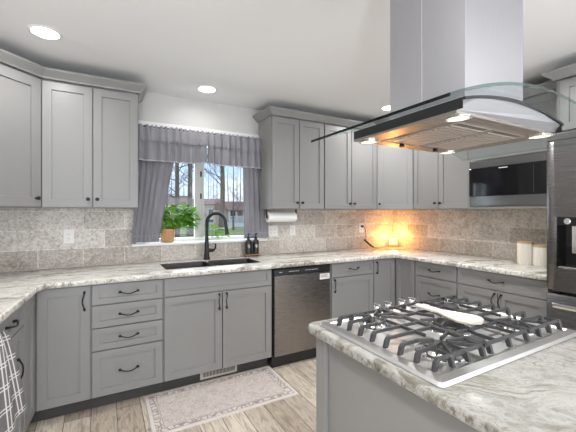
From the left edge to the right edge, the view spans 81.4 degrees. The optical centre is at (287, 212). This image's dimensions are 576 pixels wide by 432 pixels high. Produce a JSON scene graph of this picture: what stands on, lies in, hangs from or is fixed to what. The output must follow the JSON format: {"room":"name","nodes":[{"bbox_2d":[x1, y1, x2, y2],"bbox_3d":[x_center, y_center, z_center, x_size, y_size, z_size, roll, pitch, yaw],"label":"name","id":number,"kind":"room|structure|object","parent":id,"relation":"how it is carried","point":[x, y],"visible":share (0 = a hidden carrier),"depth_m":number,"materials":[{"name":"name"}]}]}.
{"room":"kitchen","nodes":[
{"label":"kitchen","id":0,"kind":"room"},
{"bbox_2d":[26,357,315,431],"bbox_3d":[0.651,1.391,0.752,5.400,0.060,6.270,0,0,-29],"label":"floor","id":1,"kind":"structure","parent":0,"point":[297,413],"depth_m":2.23,"materials":[{"name":"brown wood"}]},
{"bbox_2d":[0,304,23,431],"bbox_3d":[-1.631,0.921,1.559,0.614,0.880,0.456,0,0,-25],"label":"base cabinet","id":2,"kind":"object","parent":1,"relation":"on","point":[13,324],"visible":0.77,"depth_m":1.80,"materials":[{"name":"grey paint"}]},
{"bbox_2d":[22,285,91,431],"bbox_3d":[-1.811,0.921,2.194,0.908,0.880,0.859,0,0,-29],"label":"base cabinet","id":3,"kind":"object","parent":1,"relation":"on","point":[57,321],"visible":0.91,"depth_m":2.17,"materials":[{"name":"grey paint"}]},
{"bbox_2d":[91,279,162,407],"bbox_3d":[-1.262,0.921,2.616,0.459,0.880,0.654,0,0,-29],"label":"base cabinet","id":4,"kind":"object","parent":1,"relation":"on","point":[127,317],"visible":1,"depth_m":2.36,"materials":[{"name":"grey paint"}]},
{"bbox_2d":[161,269,271,390],"bbox_3d":[-0.668,0.921,2.945,0.897,0.880,0.654,0,0,-29],"label":"base cabinet","id":5,"kind":"object","parent":1,"relation":"on","point":[211,322],"visible":0.95,"depth_m":2.66,"materials":[{"name":"grey paint"}]},
{"bbox_2d":[200,365,236,379],"bbox_3d":[-0.570,1.304,2.769,0.310,0.082,0.006,0,0,-29],"label":"floor register","id":6,"kind":"object","parent":5,"relation":"attached to","point":[214,373],"visible":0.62,"depth_m":2.76,"materials":[{"name":"beige metal"}]},
{"bbox_2d":[144,366,297,431],"bbox_3d":[-0.489,1.356,2.490,1.020,0.008,0.520,0,0,-29],"label":"rug","id":7,"kind":"object","parent":1,"relation":"on","point":[178,409],"visible":1,"depth_m":2.44,"materials":[{"name":"beige fabric"}]},
{"bbox_2d":[268,264,329,367],"bbox_3d":[-0.005,0.920,3.312,0.610,0.874,0.614,0,0,-29],"label":"dishwasher","id":8,"kind":"object","parent":1,"relation":"on","point":[300,294],"visible":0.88,"depth_m":3.02,"materials":[{"name":"silver metal"}]},
{"bbox_2d":[268,269,272,365],"bbox_3d":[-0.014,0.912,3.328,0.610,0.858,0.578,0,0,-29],"label":"strip","id":9,"kind":"object","parent":8,"relation":"in","point":[270,360],"depth_m":2.93,"materials":[{"name":"plastic"}]},
{"bbox_2d":[330,260,372,318],"bbox_3d":[0.506,0.921,3.596,0.555,0.880,0.654,0,0,-29],"label":"base cabinet","id":10,"kind":"object","parent":1,"relation":"on","point":[351,283],"visible":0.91,"depth_m":3.34,"materials":[{"name":"grey paint"}]},
{"bbox_2d":[373,258,415,307],"bbox_3d":[1.210,0.921,3.858,0.928,0.880,0.874,0,0,-29],"label":"base cabinet","id":11,"kind":"object","parent":1,"relation":"on","point":[393,278],"visible":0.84,"depth_m":3.55,"materials":[{"name":"grey paint"}]},
{"bbox_2d":[0,246,546,322],"bbox_3d":[-0.043,0.462,2.503,4.447,0.037,2.057,0,0,-29],"label":"countertop","id":12,"kind":"structure","parent":11,"relation":"on","point":[16,287],"depth_m":2.67,"materials":[{"name":"stone"}]},
{"bbox_2d":[160,258,257,268],"bbox_3d":[-0.678,0.555,2.959,0.816,0.219,0.340,0,0,-29],"label":"sink","id":13,"kind":"object","parent":12,"relation":"in","point":[241,260],"visible":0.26,"depth_m":3.07,"materials":[{"name":"metal"}]},
{"bbox_2d":[204,212,228,259],"bbox_3d":[-0.683,0.216,3.196,0.241,0.455,0.061,0,0,-6],"label":"faucet","id":14,"kind":"object","parent":12,"relation":"on","point":[207,249],"visible":1,"depth_m":3.18,"materials":[{"name":"black metal"}]},
{"bbox_2d":[243,253,260,256],"bbox_3d":[-0.366,0.431,3.418,0.175,0.024,0.080,0,0,-29],"label":"soap tray","id":15,"kind":"object","parent":12,"relation":"on","point":[259,254],"visible":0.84,"depth_m":3.38,"materials":[{"name":"brown wood"}]},
{"bbox_2d":[245,233,251,253],"bbox_3d":[-0.402,0.311,3.398,0.065,0.215,0.066,0,0,16],"label":"soap bottle","id":16,"kind":"object","parent":15,"relation":"on","point":[248,244],"visible":0.99,"depth_m":3.37,"materials":[{"name":"black plastic"}]},
{"bbox_2d":[253,233,258,253],"bbox_3d":[-0.331,0.311,3.437,0.065,0.215,0.066,0,0,16],"label":"soap bottle","id":17,"kind":"object","parent":15,"relation":"on","point":[255,241],"visible":1,"depth_m":3.41,"materials":[{"name":"black plastic"}]},
{"bbox_2d":[361,225,384,247],"bbox_3d":[1.088,0.299,4.214,0.347,0.286,0.065,0,0,-13],"label":"lamp cord","id":18,"kind":"object","parent":12,"relation":"on","point":[365,240],"visible":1,"depth_m":4.18,"materials":[{"name":"black plastic"}]},
{"bbox_2d":[388,238,397,246],"bbox_3d":[1.366,0.385,4.356,0.124,0.117,0.080,0,0,16],"label":"lamp","id":19,"kind":"object","parent":12,"relation":"on","point":[392,242],"visible":1,"depth_m":4.33,"materials":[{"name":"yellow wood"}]},
{"bbox_2d":[517,241,533,264],"bbox_3d":[2.046,0.344,2.885,0.120,0.197,0.119,0,0,-29],"label":"canister","id":20,"kind":"object","parent":12,"relation":"on","point":[524,248],"visible":0.92,"depth_m":2.84,"materials":[{"name":"beige ceramic"}]},
{"bbox_2d":[533,244,546,266],"bbox_3d":[2.104,0.355,2.781,0.114,0.175,0.113,0,0,-29],"label":"canister","id":21,"kind":"object","parent":12,"relation":"on","point":[539,251],"visible":0.77,"depth_m":2.74,"materials":[{"name":"beige ceramic"}]},
{"bbox_2d":[316,337,477,431],"bbox_3d":[0.809,0.921,0.892,0.788,0.880,1.522,0,0,-29],"label":"base cabinet","id":22,"kind":"object","parent":1,"relation":"on","point":[351,396],"visible":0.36,"depth_m":1.12,"materials":[{"name":"grey paint"}]},
{"bbox_2d":[308,317,575,431],"bbox_3d":[0.828,0.462,0.864,0.852,0.037,1.595,0,0,-29],"label":"countertop","id":23,"kind":"structure","parent":22,"relation":"on","point":[534,392],"depth_m":0.84,"materials":[{"name":"stone"}]},
{"bbox_2d":[320,295,575,387],"bbox_3d":[0.594,0.416,1.268,0.778,0.054,0.548,0,0,-29],"label":"gas cooktop","id":24,"kind":"object","parent":23,"relation":"in","point":[444,352],"visible":0.97,"depth_m":1.14,"materials":[{"name":"silver metal"}]},
{"bbox_2d":[414,303,483,324],"bbox_3d":[0.599,0.384,1.271,0.121,0.016,0.272,0,0,-29],"label":"spoon rest","id":25,"kind":"object","parent":24,"relation":"on","point":[463,318],"visible":1,"depth_m":1.24,"materials":[{"name":"white ceramic"}]},
{"bbox_2d":[415,261,456,301],"bbox_3d":[1.654,0.921,3.341,0.654,0.880,0.460,0,0,-29],"label":"base cabinet","id":26,"kind":"object","parent":1,"relation":"on","point":[432,281],"visible":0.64,"depth_m":3.21,"materials":[{"name":"grey paint"}]},
{"bbox_2d":[457,267,551,320],"bbox_3d":[1.937,0.921,2.829,0.654,0.880,0.706,0,0,-29],"label":"base cabinet","id":27,"kind":"object","parent":1,"relation":"on","point":[516,293],"visible":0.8,"depth_m":2.64,"materials":[{"name":"grey paint"}]},
{"bbox_2d":[547,130,575,330],"bbox_3d":[2.255,0.422,2.008,0.855,1.878,0.913,0,0,-29],"label":"refrigerator","id":28,"kind":"object","parent":1,"relation":"on","point":[561,148],"visible":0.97,"depth_m":2.16,"materials":[{"name":"metal"}]},
{"bbox_2d":[557,76,575,132],"bbox_3d":[2.388,0.205,2.103,0.570,2.312,0.990,0,0,-29],"label":"tall cabinet","id":29,"kind":"object","parent":1,"relation":"on","point":[566,88],"visible":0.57,"depth_m":2.35,"materials":[{"name":"grey paint"}]},
{"bbox_2d":[542,63,575,82],"bbox_3d":[2.186,-0.982,2.025,0.199,0.062,1.050,0,0,-29],"label":"crown molding","id":30,"kind":"structure","parent":29,"relation":"attached to","point":[555,75],"depth_m":2.35,"materials":[{"name":"grey paint"}]},
{"bbox_3d":[-1.429,0.921,1.126,0.642,0.880,0.533,0,0,-29],"label":"base cabinet","id":31,"kind":"object","parent":1,"relation":"on","visible":0},
{"bbox_2d":[0,330,26,431],"bbox_3d":[-1.158,0.728,1.322,0.036,0.477,0.756,0,0,-25],"label":"kitchen towel","id":32,"kind":"object","parent":31,"relation":"hanging from","point":[12,398],"visible":1,"depth_m":1.46,"materials":[{"name":"grey fabric"}]},
{"bbox_2d":[7,72,385,271],"bbox_3d":[-0.543,0.136,3.523,4.598,2.450,0.185,0,0,-29],"label":"wall","id":33,"kind":"structure","parent":0,"point":[154,107],"depth_m":3.23,"materials":[{"name":"white paint"}]},
{"bbox_2d":[0,63,41,207],"bbox_3d":[-2.043,-0.494,2.232,0.662,0.914,0.597,0,0,-29],"label":"upper cabinet","id":34,"kind":"object","parent":33,"relation":"attached to","point":[20,92],"visible":0.99,"depth_m":2.24,"materials":[{"name":"grey paint"}]},
{"bbox_2d":[63,229,73,243],"bbox_3d":[-1.777,0.191,2.715,0.072,0.116,0.008,0,0,-29],"label":"wall outlet","id":35,"kind":"object","parent":33,"relation":"attached to","point":[68,234],"visible":1,"depth_m":2.71,"materials":[{"name":"white plastic"}]},
{"bbox_2d":[66,232,70,240],"bbox_3d":[-1.776,0.191,2.713,0.034,0.066,0.002,0,0,-29],"label":"socket","id":36,"kind":"object","parent":35,"relation":"attached to","point":[68,234],"depth_m":2.71,"materials":[{"name":"white plastic"}]},
{"bbox_2d":[42,79,137,208],"bbox_3d":[-1.540,-0.494,2.648,0.629,0.914,0.360,0,0,-29],"label":"upper cabinet","id":37,"kind":"object","parent":33,"relation":"attached to","point":[90,134],"visible":1,"depth_m":2.50,"materials":[{"name":"grey paint"}]},
{"bbox_2d":[0,48,147,102],"bbox_3d":[-1.479,-0.982,2.424,0.379,0.062,1.147,0,0,33],"label":"crown molding","id":38,"kind":"structure","parent":37,"relation":"attached to","point":[6,57],"depth_m":2.42,"materials":[{"name":"grey paint"}]},
{"bbox_2d":[0,208,392,271],"bbox_3d":[-0.504,0.200,3.431,4.378,0.487,0.012,0,0,-29],"label":"backsplash","id":39,"kind":"structure","parent":33,"relation":"attached to","point":[30,238],"depth_m":2.89,"materials":[{"name":"stone"}]},
{"bbox_2d":[132,120,266,246],"bbox_3d":[-0.843,-0.261,3.335,1.310,1.117,0.213,0,0,-29],"label":"window","id":40,"kind":"structure","parent":33,"relation":"in","point":[198,238],"depth_m":3.33,"materials":[{"name":"white paint"}]},
{"bbox_2d":[160,202,201,242],"bbox_3d":[-1.050,0.086,3.189,0.472,0.379,0.154,0,0,-29],"label":"potted plant","id":41,"kind":"object","parent":40,"relation":"on","point":[185,218],"visible":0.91,"depth_m":3.17,"materials":[{"name":"green plant"}]},
{"bbox_2d":[143,125,254,139],"bbox_3d":[-0.776,-0.761,3.229,1.276,0.024,0.056,0,0,-29],"label":"curtain rod","id":42,"kind":"object","parent":40,"relation":"attached to","point":[143,125],"visible":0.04,"depth_m":3.15,"materials":[{"name":"white metal"}]},
{"bbox_2d":[131,160,173,242],"bbox_3d":[-1.173,-0.239,3.011,0.430,1.000,0.028,0,0,-29],"label":"curtain","id":43,"kind":"object","parent":42,"relation":"hanging from","point":[154,177],"visible":0.72,"depth_m":2.98,"materials":[{"name":"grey fabric"}]},
{"bbox_2d":[138,123,206,163],"bbox_3d":[-1.045,-0.617,3.041,0.617,0.327,0.071,0,0,-29],"label":"valance","id":44,"kind":"object","parent":42,"relation":"hanging from","point":[155,144],"visible":0.94,"depth_m":3.03,"materials":[{"name":"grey fabric"}]},
{"bbox_2d":[207,131,261,168],"bbox_3d":[-0.500,-0.616,3.344,0.620,0.324,0.071,0,0,-29],"label":"valance","id":45,"kind":"object","parent":42,"relation":"hanging from","point":[231,151],"visible":0.93,"depth_m":3.31,"materials":[{"name":"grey fabric"}]},
{"bbox_2d":[243,167,268,237],"bbox_3d":[-0.330,-0.238,3.477,0.297,1.001,0.025,0,0,-29],"label":"curtain","id":46,"kind":"object","parent":42,"relation":"hanging from","point":[255,221],"visible":0.67,"depth_m":3.46,"materials":[{"name":"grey fabric"}]},
{"bbox_2d":[204,225,234,237],"bbox_3d":[-0.695,0.195,3.370,0.325,0.160,0.156,0,0,-29],"label":"plant","id":47,"kind":"object","parent":40,"relation":"on","point":[217,234],"visible":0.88,"depth_m":3.35,"materials":[{"name":"green plant"}]},
{"bbox_2d":[268,226,277,236],"bbox_3d":[-0.164,0.196,3.609,0.118,0.116,0.008,0,0,-29],"label":"wall outlet","id":48,"kind":"object","parent":33,"relation":"attached to","point":[273,230],"visible":1,"depth_m":3.61,"materials":[{"name":"white plastic"}]},
{"bbox_2d":[258,115,323,209],"bbox_3d":[0.044,-0.494,3.525,0.615,0.914,0.360,0,0,-29],"label":"upper cabinet","id":49,"kind":"object","parent":33,"relation":"attached to","point":[292,166],"visible":1,"depth_m":3.38,"materials":[{"name":"grey paint"}]},
{"bbox_2d":[253,78,565,128],"bbox_3d":[0.979,-0.982,3.377,2.656,0.062,1.076,0,0,17],"label":"crown molding","id":50,"kind":"structure","parent":49,"relation":"attached to","point":[548,86],"depth_m":3.33,"materials":[{"name":"grey paint"}]},
{"bbox_3d":[-0.067,0.010,3.481,0.386,0.093,0.040,0,0,-29],"label":"paper towel holder","id":51,"kind":"object","parent":49,"relation":"attached to","visible":0},
{"bbox_2d":[265,212,296,221],"bbox_3d":[-0.070,0.043,3.479,0.320,0.104,0.104,0,0,-29],"label":"paper towel roll","id":52,"kind":"object","parent":51,"relation":"on","point":[272,216],"visible":0.98,"depth_m":3.44,"materials":[{"name":"white paper"}]},
{"bbox_2d":[290,225,294,235],"bbox_3d":[0.051,0.196,3.728,0.072,0.116,0.008,0,0,-29],"label":"wall outlet","id":53,"kind":"object","parent":33,"relation":"attached to","point":[292,227],"visible":1,"depth_m":3.72,"materials":[{"name":"white plastic"}]},
{"bbox_2d":[313,123,376,209],"bbox_3d":[0.641,-0.494,3.856,0.744,0.914,0.360,0,0,-29],"label":"upper cabinet","id":54,"kind":"object","parent":33,"relation":"attached to","point":[350,167],"visible":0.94,"depth_m":3.71,"materials":[{"name":"grey paint"}]},
{"bbox_2d":[359,223,363,232],"bbox_3d":[0.923,0.189,4.211,0.072,0.116,0.008,0,0,-29],"label":"wall outlet","id":55,"kind":"object","parent":33,"relation":"attached to","point":[361,229],"visible":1,"depth_m":4.21,"materials":[{"name":"white plastic"}]},
{"bbox_2d":[376,145,413,209],"bbox_3d":[1.283,-0.494,4.068,0.607,0.914,0.605,0,0,-29],"label":"upper cabinet","id":56,"kind":"object","parent":33,"relation":"attached to","point":[395,166],"visible":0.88,"depth_m":3.85,"materials":[{"name":"grey paint"}]},
{"bbox_2d":[0,0,575,123],"bbox_3d":[0.651,-1.129,0.752,5.400,0.080,6.270,0,0,-29],"label":"ceiling","id":57,"kind":"structure","parent":0,"point":[323,57],"depth_m":2.17,"materials":[{"name":"white paint"}]},
{"bbox_2d":[27,24,62,39],"bbox_3d":[-1.464,-1.085,2.021,0.176,0.006,0.176,0,0,-29],"label":"recessed light","id":58,"kind":"object","parent":57,"relation":"in","point":[45,32],"visible":1,"depth_m":2.02,"materials":[{"name":"white paint"}]},
{"bbox_2d":[197,85,216,92],"bbox_3d":[-0.713,-1.085,2.946,0.176,0.006,0.176,0,0,-29],"label":"recessed light","id":59,"kind":"object","parent":57,"relation":"in","point":[203,88],"visible":1,"depth_m":2.94,"materials":[{"name":"white paint"}]},
{"bbox_2d":[380,105,389,110],"bbox_3d":[1.046,-1.085,3.463,0.176,0.006,0.176,0,0,-29],"label":"recessed light","id":60,"kind":"object","parent":57,"relation":"in","point":[386,107],"visible":0.48,"depth_m":3.45,"materials":[{"name":"white paint"}]},
{"bbox_2d":[311,0,563,153],"bbox_3d":[0.616,-0.673,1.207,0.902,0.830,0.566,0,0,-29],"label":"range hood","id":61,"kind":"object","parent":57,"relation":"attached to","point":[456,66],"visible":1,"depth_m":1.12,"materials":[{"name":"silver metal"}]},
{"bbox_2d":[359,140,378,143],"bbox_3d":[0.311,-0.272,1.287,0.071,0.004,0.071,0,0,-21],"label":"light","id":62,"kind":"object","parent":61,"relation":"on","point":[360,141],"depth_m":1.28,"materials":[{"name":"beige"}]},
{"bbox_2d":[438,151,455,153],"bbox_3d":[0.718,-0.272,1.513,0.071,0.004,0.071,0,0,-36],"label":"light","id":63,"kind":"object","parent":61,"relation":"on","point":[439,152],"depth_m":1.51,"materials":[{"name":"beige"}]},
{"bbox_2d":[445,114,472,121],"bbox_3d":[0.490,-0.272,0.963,0.071,0.004,0.071,0,0,-36],"label":"light","id":64,"kind":"object","parent":61,"relation":"on","point":[448,117],"depth_m":0.95,"materials":[{"name":"beige"}]},
{"bbox_2d":[456,124,485,130],"bbox_3d":[0.580,-0.271,1.062,0.151,0.001,0.014,0,0,-29],"label":"grille","id":65,"kind":"object","parent":61,"relation":"attached to","point":[470,127],"depth_m":1.07,"materials":[{"name":"silver metal"}]},
{"bbox_2d":[491,131,519,136],"bbox_3d":[0.753,-0.271,1.158,0.156,0.001,0.014,0,0,-29],"label":"grille","id":66,"kind":"object","parent":61,"relation":"attached to","point":[496,133],"depth_m":1.16,"materials":[{"name":"silver metal"}]},
{"bbox_2d":[528,133,553,138],"bbox_3d":[0.898,-0.272,1.189,0.071,0.004,0.071,0,0,-36],"label":"light","id":67,"kind":"object","parent":61,"relation":"on","point":[538,135],"depth_m":1.18,"materials":[{"name":"beige"}]},
{"bbox_2d":[406,90,555,259],"bbox_3d":[2.877,0.136,1.971,0.120,2.450,5.845,0,0,-29],"label":"wall","id":68,"kind":"structure","parent":0,"point":[553,90],"depth_m":3.07,"materials":[{"name":"white paint"}]},
{"bbox_2d":[414,150,467,209],"bbox_3d":[1.702,-0.494,3.577,0.348,0.914,0.657,0,0,-29],"label":"upper cabinet","id":69,"kind":"object","parent":68,"relation":"attached to","point":[440,180],"visible":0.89,"depth_m":3.49,"materials":[{"name":"grey paint"}]},
{"bbox_2d":[393,209,546,259],"bbox_3d":[1.906,0.200,3.586,0.012,0.487,2.052,0,0,-29],"label":"backsplash","id":70,"kind":"structure","parent":68,"relation":"attached to","point":[495,233],"depth_m":3.53,"materials":[{"name":"stone"}]},
{"bbox_2d":[468,90,556,208],"bbox_3d":[2.044,-0.494,2.945,0.363,0.914,0.776,0,0,-29],"label":"upper cabinet","id":71,"kind":"object","parent":68,"relation":"attached to","point":[547,102],"visible":0.05,"depth_m":2.82,"materials":[{"name":"grey paint"}]},
{"bbox_2d":[469,151,546,205],"bbox_3d":[2.038,-0.274,2.941,0.312,0.422,0.737,0,0,-29],"label":"microwave","id":72,"kind":"object","parent":71,"relation":"in","point":[518,179],"visible":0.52,"depth_m":2.87,"materials":[{"name":"metal"}]},
{"label":"outside","id":73,"kind":"structure","parent":0,"visible":0},
{"bbox_2d":[159,223,243,237],"bbox_3d":[-18.445,1.961,84.734,170.000,0.200,159.100,0,0,-29],"label":"lawn","id":74,"kind":"structure","parent":73,"point":[238,231],"depth_m":33.37,"materials":[{"name":"green plant"}]},
{"bbox_2d":[166,170,185,214],"bbox_3d":[-11.859,-3.316,33.834,4.694,10.358,4.015,0,0,20],"label":"bare tree","id":75,"kind":"object","parent":74,"relation":"on","point":[167,199],"visible":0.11,"depth_m":33.90,"materials":[{"name":"grey plant"}]},
{"bbox_2d":[165,195,193,225],"bbox_3d":[-18.014,-0.389,50.796,6.400,4.500,8.000,0,0,-37],"label":"house","id":76,"kind":"structure","parent":74,"relation":"on","point":[183,199],"depth_m":49.72,"materials":[{"name":"pink brick"}]},
{"bbox_2d":[168,154,207,237],"bbox_3d":[-5.248,-3.922,16.456,5.039,11.576,4.801,0,0,37],"label":"bare tree","id":77,"kind":"object","parent":74,"relation":"on","point":[177,200],"visible":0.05,"depth_m":15.95,"materials":[{"name":"grey plant"}]},
{"bbox_2d":[172,151,207,235],"bbox_3d":[-8.218,-6.774,26.274,7.760,17.282,7.248,0,0,33],"label":"bare tree","id":78,"kind":"object","parent":74,"relation":"on","point":[189,232],"visible":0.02,"depth_m":26.89,"materials":[{"name":"grey plant"}]},
{"bbox_2d":[193,199,219,222],"bbox_3d":[-15.566,-0.389,62.869,6.400,4.500,7.000,0,0,-17],"label":"house","id":79,"kind":"structure","parent":74,"relation":"on","point":[209,204],"depth_m":60.23,"materials":[{"name":"beige"}]},
{"bbox_2d":[204,170,215,198],"bbox_3d":[-21.477,-5.583,92.269,6.742,14.895,6.300,0,0,-29],"label":"bare tree","id":80,"kind":"object","parent":74,"relation":"on","point":[204,170],"visible":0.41,"depth_m":91.92,"materials":[{"name":"grey plant"}]},
{"bbox_2d":[205,175,219,198],"bbox_3d":[-17.427,-4.579,77.826,5.218,12.882,5.596,0,0,-32],"label":"bare tree","id":81,"kind":"object","parent":74,"relation":"on","point":[213,175],"visible":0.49,"depth_m":77.96,"materials":[{"name":"grey plant"}]},
{"bbox_2d":[204,163,224,229],"bbox_3d":[-8.216,-8.540,36.388,8.516,20.834,9.673,0,0,20],"label":"bare tree","id":82,"kind":"object","parent":74,"relation":"on","point":[222,171],"visible":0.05,"depth_m":35.83,"materials":[{"name":"grey plant"}]},
{"bbox_2d":[212,201,243,226],"bbox_3d":[-6.851,0.086,49.255,6.600,3.550,10.100,0,0,-23],"label":"house","id":83,"kind":"structure","parent":74,"relation":"on","point":[238,215],"depth_m":45.55,"materials":[{"name":"beige"}]},
{"bbox_2d":[218,166,239,200],"bbox_3d":[-14.802,-5.805,84.279,7.167,15.340,7.373,0,0,-29],"label":"bare tree","id":84,"kind":"object","parent":74,"relation":"on","point":[227,184],"visible":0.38,"depth_m":83.94,"materials":[{"name":"grey plant"}]},
{"bbox_2d":[218,167,242,229],"bbox_3d":[-6.002,-2.534,36.080,4.699,8.794,3.533,0,0,14],"label":"bare tree","id":85,"kind":"object","parent":74,"relation":"on","point":[233,227],"visible":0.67,"depth_m":35.95,"materials":[{"name":"grey plant"}]},
{"bbox_2d":[227,167,242,201],"bbox_3d":[-8.893,-4.487,61.927,4.952,12.706,5.761,0,0,-32],"label":"bare tree","id":86,"kind":"object","parent":74,"relation":"on","point":[240,167],"visible":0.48,"depth_m":61.93,"materials":[{"name":"grey plant"}]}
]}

